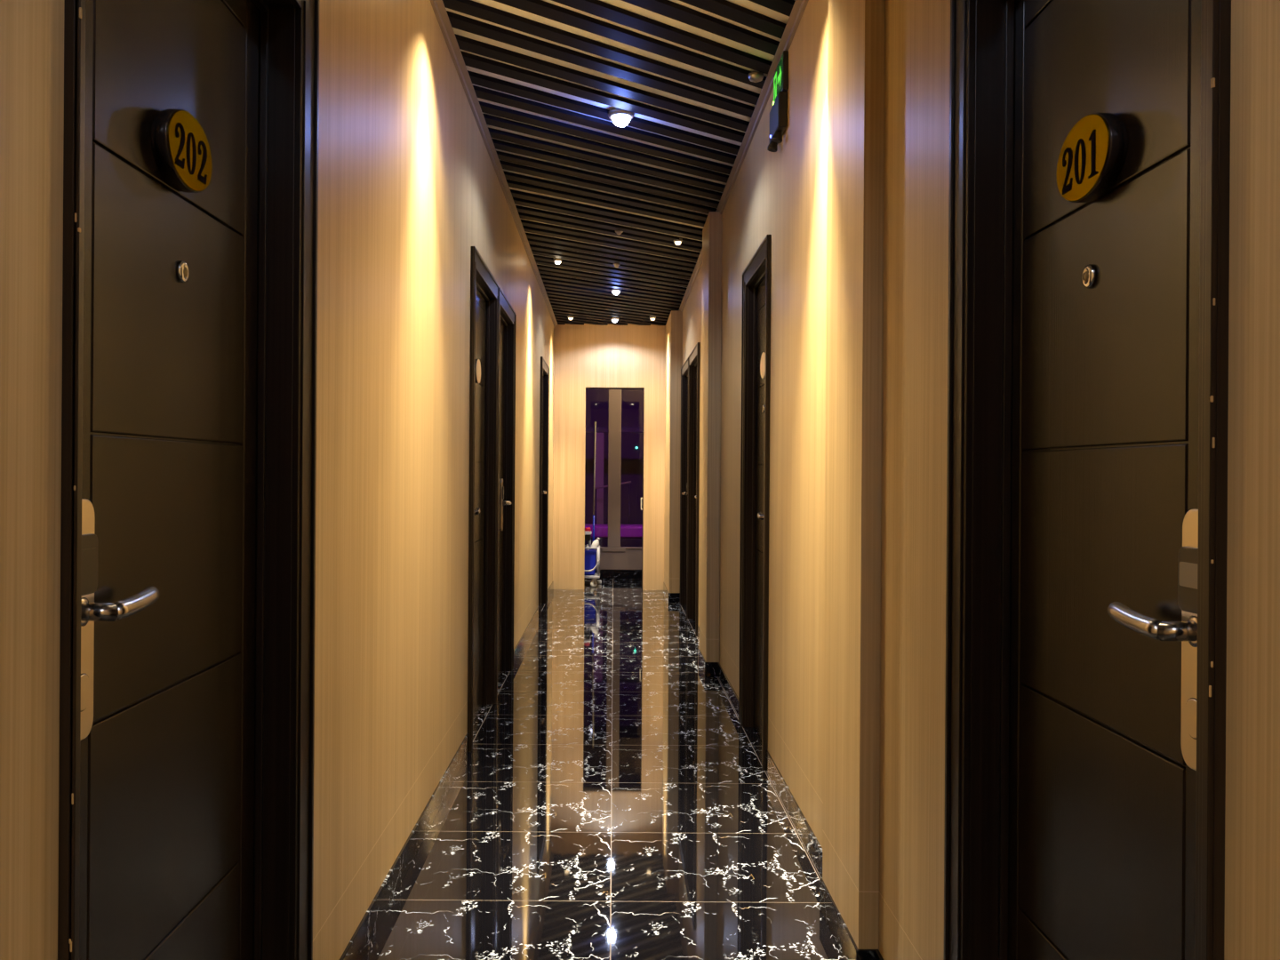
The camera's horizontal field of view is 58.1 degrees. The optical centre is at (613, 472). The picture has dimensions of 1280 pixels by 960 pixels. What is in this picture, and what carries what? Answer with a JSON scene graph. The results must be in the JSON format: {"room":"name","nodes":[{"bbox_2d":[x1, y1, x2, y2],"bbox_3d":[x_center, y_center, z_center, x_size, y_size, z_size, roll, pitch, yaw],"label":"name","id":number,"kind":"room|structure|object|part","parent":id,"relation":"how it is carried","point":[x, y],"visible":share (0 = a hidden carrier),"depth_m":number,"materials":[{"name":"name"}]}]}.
{"room":"hotel corridor","nodes":[
{"label":"hotel corridor","id":0,"kind":"room"},
{"bbox_2d":[0,0,554,959],"bbox_3d":[-0.670,-0.340,4.150,0.140,3.000,14.700,0,0,0],"label":"wall","id":1,"kind":"structure","parent":0,"point":[408,181],"depth_m":2.74,"materials":[{"name":"brown wood"}]},
{"bbox_2d":[57,0,319,959],"bbox_3d":[-0.656,0.108,1.758,0.144,2.105,1.008,0,0,0],"label":"door","id":2,"kind":"structure","parent":1,"relation":"in","point":[190,137],"depth_m":1.80,"materials":[{"name":"brown wood"}]},
{"bbox_3d":[-0.663,0.182,1.429,0.007,0.300,0.068,0,0,0],"label":"lock plate","id":3,"kind":"part","parent":2,"relation":"part of","materials":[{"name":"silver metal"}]},
{"bbox_3d":[-0.634,0.173,1.496,0.050,0.036,0.170,0,0,0],"label":"lever handle","id":4,"kind":"part","parent":2,"relation":"part of","materials":[{"name":"silver metal"}]},
{"bbox_3d":[-0.649,-0.482,1.730,0.026,0.115,0.184,0,0,0],"label":"number plate","id":5,"kind":"part","parent":2,"relation":"part of","materials":[{"name":"brown metal"}]},
{"bbox_3d":[-0.635,-0.482,1.730,0.002,0.112,0.179,0,0,0],"label":"plate","id":6,"kind":"part","parent":2,"relation":"part of","materials":[{"name":"gold metal"}]},
{"bbox_2d":[339,581,553,959],"bbox_3d":[-0.605,1.120,4.150,0.009,0.082,14.700,0,0,0],"label":"baseboard","id":7,"kind":"structure","parent":1,"relation":"attached to","point":[364,934],"depth_m":3.36,"materials":[{"name":"black stone"}]},
{"bbox_2d":[467,246,499,751],"bbox_3d":[-0.656,0.108,5.310,0.143,2.105,1.040,0,0,0],"label":"door","id":8,"kind":"structure","parent":1,"relation":"in","point":[484,290],"depth_m":5.62,"materials":[{"name":"brown wood"}]},
{"bbox_3d":[-0.632,-0.469,5.320,0.014,0.115,0.184,0,0,0],"label":"number plate","id":9,"kind":"part","parent":8,"relation":"part of","materials":[{"name":"brown metal"}]},
{"bbox_3d":[-0.612,0.173,5.086,0.050,0.036,0.170,0,0,0],"label":"lever handle","id":10,"kind":"part","parent":8,"relation":"part of","materials":[{"name":"silver metal"}]},
{"bbox_3d":[-0.624,-0.469,5.320,0.002,0.112,0.179,0,0,0],"label":"plate","id":11,"kind":"part","parent":8,"relation":"part of","materials":[{"name":"gold metal"}]},
{"bbox_2d":[429,0,558,327],"bbox_3d":[-0.574,-1.524,4.149,0.034,0.132,14.699,0,0,0],"label":"crown molding","id":12,"kind":"structure","parent":1,"relation":"attached to","point":[438,7],"depth_m":5.01,"materials":[{"name":"brown wood"}]},
{"bbox_2d":[496,287,516,700],"bbox_3d":[-0.656,0.108,6.330,0.143,2.105,0.980,0,0,0],"label":"door","id":13,"kind":"structure","parent":1,"relation":"in","point":[508,316],"depth_m":6.73,"materials":[{"name":"brown wood"}]},
{"bbox_3d":[-0.640,0.182,6.591,0.007,0.300,0.068,0,0,0],"label":"lock plate","id":14,"kind":"part","parent":13,"relation":"part of","materials":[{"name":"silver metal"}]},
{"bbox_3d":[-0.612,0.173,6.524,0.050,0.036,0.170,0,0,0],"label":"lever handle","id":15,"kind":"part","parent":13,"relation":"part of","materials":[{"name":"silver metal"}]},
{"bbox_2d":[538,356,549,615],"bbox_3d":[-0.656,0.108,9.820,0.143,2.105,0.960,0,0,0],"label":"door","id":16,"kind":"structure","parent":1,"relation":"in","point":[544,408],"depth_m":10.22,"materials":[{"name":"brown wood"}]},
{"bbox_2d":[361,578,843,959],"bbox_3d":[-0.008,1.195,4.730,4.400,0.060,15.860,0,0,0],"label":"floor","id":17,"kind":"structure","parent":0,"point":[612,800],"depth_m":3.81,"materials":[{"name":"black stone"}]},
{"bbox_2d":[584,531,599,587],"bbox_3d":[-0.474,0.879,11.868,0.664,0.566,0.344,0,0,0],"label":"cart","id":18,"kind":"object","parent":17,"relation":"on","point":[592,556],"visible":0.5,"depth_m":11.73,"materials":[{"name":"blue plastic"}]},
{"bbox_2d":[584,527,591,531],"bbox_3d":[-0.266,0.583,11.800,0.060,0.055,0.060,0,0,0],"label":"tub","id":19,"kind":"object","parent":18,"relation":"on","point":[587,529],"visible":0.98,"depth_m":11.78,"materials":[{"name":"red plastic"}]},
{"bbox_3d":[-0.476,0.764,11.870,0.646,0.019,0.327,0,0,0],"label":"rail","id":20,"kind":"part","parent":18,"relation":"part of","materials":[{"name":"grey plastic"}]},
{"bbox_2d":[584,573,599,578],"bbox_3d":[-0.475,1.058,11.870,0.664,0.028,0.340,0,0,0],"label":"tray","id":21,"kind":"object","parent":18,"relation":"on","point":[587,575],"depth_m":11.70,"materials":[{"name":"grey plastic"}]},
{"bbox_2d":[590,537,599,550],"bbox_3d":[-0.188,0.723,11.760,0.099,0.129,0.068,0,0,0],"label":"spray bottle","id":22,"kind":"object","parent":18,"relation":"on","point":[596,543],"visible":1,"depth_m":11.73,"materials":[{"name":"white plastic"}]},
{"bbox_3d":[-0.158,0.902,11.716,0.029,0.287,0.030,0,0,0],"label":"post","id":23,"kind":"part","parent":18,"relation":"part of","materials":[{"name":"grey plastic"}]},
{"bbox_2d":[584,421,601,583],"bbox_3d":[-0.212,0.314,12.066,0.180,1.700,0.037,0,0,0],"label":"mop","id":24,"kind":"object","parent":17,"relation":"on","point":[586,581],"visible":0.69,"depth_m":12.06,"materials":[{"name":"blue plastic"}]},
{"bbox_3d":[-0.200,-0.047,12.065,0.025,0.980,0.017,0,0,0],"label":"handle","id":25,"kind":"part","parent":24,"relation":"part of","materials":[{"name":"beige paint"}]},
{"bbox_2d":[552,323,665,590],"bbox_3d":[0.002,-0.335,11.550,4.400,3.000,0.100,0,0,0],"label":"wall","id":26,"kind":"structure","parent":0,"point":[587,356],"depth_m":11.50,"materials":[{"name":"brown wood"}]},
{"bbox_2d":[585,387,644,589],"bbox_3d":[0.005,0.156,11.556,0.586,2.018,0.088,0,0,0],"label":"trim","id":27,"kind":"structure","parent":26,"relation":"attached to","point":[586,388],"depth_m":11.53,"materials":[{"name":"brown wood"}]},
{"bbox_2d":[442,0,795,325],"bbox_3d":[0.012,-1.665,4.150,1.500,0.380,14.700,0,0,0],"label":"ceiling","id":28,"kind":"structure","parent":0,"point":[547,76],"depth_m":5.03,"materials":[{"name":"brown"}]},
{"bbox_2d":[553,257,561,263],"bbox_3d":[-0.395,-1.494,8.140,0.060,0.040,0.060,0,0,0],"label":"recessed light","id":29,"kind":"object","parent":28,"relation":"in","point":[556,260],"visible":1,"depth_m":8.12,"materials":[{"name":"grey"}]},
{"bbox_2d":[610,317,619,322],"bbox_3d":[0.010,-1.465,11.050,0.085,0.049,0.085,0,0,0],"label":"recessed light","id":30,"kind":"object","parent":28,"relation":"in","point":[613,319],"visible":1,"depth_m":11.03,"materials":[{"name":"grey"}]},
{"bbox_2d":[610,288,621,295],"bbox_3d":[0.018,-1.477,9.400,0.085,0.049,0.085,0,0,0],"label":"recessed light","id":31,"kind":"object","parent":28,"relation":"in","point":[614,291],"visible":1,"depth_m":9.38,"materials":[{"name":"grey"}]},
{"bbox_2d":[608,108,634,127],"bbox_3d":[0.032,-1.506,4.910,0.115,0.059,0.115,0,0,0],"label":"recessed light","id":32,"kind":"object","parent":28,"relation":"in","point":[620,117],"visible":1,"depth_m":4.88,"materials":[{"name":"grey"}]},
{"bbox_2d":[673,238,682,245],"bbox_3d":[0.415,-1.493,7.450,0.060,0.040,0.060,0,0,0],"label":"recessed light","id":33,"kind":"object","parent":28,"relation":"in","point":[677,242],"visible":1,"depth_m":7.43,"materials":[{"name":"grey"}]},
{"bbox_2d":[748,72,763,82],"bbox_3d":[0.546,-1.514,4.420,0.060,0.031,0.060,0,0,0],"label":"smoke detector","id":34,"kind":"object","parent":28,"relation":"attached to","point":[753,76],"visible":1,"depth_m":4.40,"materials":[{"name":"grey"}]},
{"bbox_2d":[681,0,1279,959],"bbox_3d":[0.684,-0.330,4.150,0.140,3.000,14.700,0,0,0],"label":"wall","id":35,"kind":"structure","parent":0,"point":[781,194],"depth_m":2.36,"materials":[{"name":"brown wood"}]},
{"bbox_2d":[664,310,682,592],"bbox_3d":[0.561,-0.191,10.960,0.104,2.555,1.079,0,0,0],"label":"pilaster","id":36,"kind":"object","parent":35,"relation":"attached to","point":[674,326],"visible":0.93,"depth_m":10.42,"materials":[{"name":"brown wood"}]},
{"bbox_2d":[679,358,687,605],"bbox_3d":[0.665,0.117,9.790,0.143,2.105,0.980,0,0,0],"label":"door","id":37,"kind":"structure","parent":35,"relation":"in","point":[684,462],"depth_m":10.20,"materials":[{"name":"brown wood"}]},
{"bbox_2d":[686,342,700,636],"bbox_3d":[0.665,0.117,8.760,0.143,2.105,1.040,0,0,0],"label":"door","id":38,"kind":"structure","parent":35,"relation":"in","point":[694,357],"depth_m":9.21,"materials":[{"name":"brown wood"}]},
{"bbox_2d":[699,211,721,662],"bbox_3d":[0.576,-0.207,6.875,0.074,2.588,0.510,0,0,0],"label":"pilaster","id":39,"kind":"object","parent":35,"relation":"attached to","point":[712,229],"visible":1,"depth_m":6.62,"materials":[{"name":"brown wood"}]},
{"bbox_2d":[678,0,808,311],"bbox_3d":[0.605,-1.516,4.149,0.034,0.132,14.699,0,0,0],"label":"crown molding","id":40,"kind":"structure","parent":35,"relation":"attached to","point":[799,6],"depth_m":4.84,"materials":[{"name":"brown wood"}]},
{"bbox_2d":[738,234,771,770],"bbox_3d":[0.665,0.117,4.960,0.143,2.105,0.880,0,0,0],"label":"door","id":41,"kind":"structure","parent":35,"relation":"in","point":[756,299],"depth_m":5.26,"materials":[{"name":"brown wood"}]},
{"bbox_3d":[0.619,0.181,4.784,0.050,0.036,0.170,0,0,0],"label":"lever handle","id":42,"kind":"part","parent":41,"relation":"part of","materials":[{"name":"silver metal"}]},
{"bbox_3d":[0.640,-0.461,4.940,0.002,0.112,0.179,0,0,0],"label":"plate","id":43,"kind":"part","parent":41,"relation":"part of","materials":[{"name":"gold metal"}]},
{"bbox_2d":[663,581,883,959],"bbox_3d":[0.549,1.128,4.150,0.110,0.082,14.700,0,0,0],"label":"baseboard","id":44,"kind":"structure","parent":35,"relation":"attached to","point":[849,950],"depth_m":3.57,"materials":[{"name":"black stone"}]},
{"bbox_2d":[767,91,787,151],"bbox_3d":[0.596,-1.280,4.230,0.049,0.166,0.240,0,0,0],"label":"spotlight","id":45,"kind":"object","parent":35,"relation":"attached to","point":[779,111],"visible":1,"depth_m":4.15,"materials":[{"name":"black plastic"}]},
{"bbox_2d":[772,50,788,105],"bbox_3d":[0.609,-1.434,4.225,0.025,0.137,0.250,0,0,0],"label":"exit sign","id":46,"kind":"object","parent":35,"relation":"attached to","point":[780,76],"visible":0.84,"depth_m":4.12,"materials":[{"name":"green plastic"}]},
{"bbox_3d":[0.601,-1.434,4.225,0.001,0.115,0.226,0,0,0],"label":"sign panel","id":47,"kind":"part","parent":46,"relation":"part of","materials":[{"name":"green plastic"}]},
{"bbox_2d":[822,0,885,949],"bbox_3d":[0.590,-0.222,2.857,0.046,2.618,0.455,0,0,0],"label":"pilaster","id":48,"kind":"object","parent":35,"relation":"attached to","point":[856,28],"visible":1,"depth_m":2.71,"materials":[{"name":"brown wood"}]},
{"bbox_2d":[943,0,1231,959],"bbox_3d":[0.665,0.096,1.601,0.144,2.148,0.908,0,0,0],"label":"door","id":49,"kind":"structure","parent":35,"relation":"in","point":[1090,140],"depth_m":1.64,"materials":[{"name":"brown wood"}]},
{"bbox_3d":[0.651,-0.438,1.604,0.002,0.112,0.179,0,0,0],"label":"plate","id":50,"kind":"part","parent":49,"relation":"part of","materials":[{"name":"gold metal"}]},
{"bbox_3d":[0.665,-0.437,1.604,0.026,0.115,0.184,0,0,0],"label":"number plate","id":51,"kind":"part","parent":49,"relation":"part of","materials":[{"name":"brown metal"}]},
{"bbox_3d":[0.642,0.181,1.387,0.050,0.036,0.170,0,0,0],"label":"lever handle","id":52,"kind":"part","parent":49,"relation":"part of","materials":[{"name":"silver metal"}]},
{"bbox_3d":[0.670,0.192,1.321,0.007,0.300,0.068,0,0,0],"label":"lock plate","id":53,"kind":"part","parent":49,"relation":"part of","materials":[{"name":"gold metal"}]},
{"bbox_3d":[-0.008,1.195,15.130,4.400,0.060,4.940,0,0,0],"label":"floor","id":54,"kind":"structure","parent":0,"visible":0},
{"bbox_2d":[584,389,643,579],"bbox_3d":[0.001,-0.184,12.706,4.300,2.699,0.108,0,0,0],"label":"glass door","id":55,"kind":"structure","parent":54,"relation":"on","point":[618,511],"depth_m":12.70,"materials":[{"name":"tinted glass"},{"name":"dark metal"}]},
{"bbox_3d":[-0.344,-0.320,12.703,0.567,2.273,0.006,0,0,0],"label":"pane","id":56,"kind":"part","parent":55,"relation":"part of","materials":[{"name":"clear glass"}]},
{"bbox_3d":[-0.007,0.943,12.707,4.300,0.245,0.106,0,0,0],"label":"panel","id":57,"kind":"part","parent":55,"relation":"part of","materials":[{"name":"brown"}]},
{"bbox_3d":[0.003,-0.357,12.705,4.300,2.353,0.090,0,0,0],"label":"frame","id":58,"kind":"part","parent":55,"relation":"part of","materials":[{"name":"brown"}]},
{"bbox_3d":[-0.008,1.115,12.706,4.300,0.099,0.108,0,0,0],"label":"skirting","id":59,"kind":"part","parent":55,"relation":"part of","materials":[{"name":"black stone"}]},
{"bbox_3d":[0.357,-0.315,12.703,0.551,2.273,0.006,0,0,0],"label":"pane","id":60,"kind":"part","parent":55,"relation":"part of","materials":[{"name":"clear glass"}]}
]}

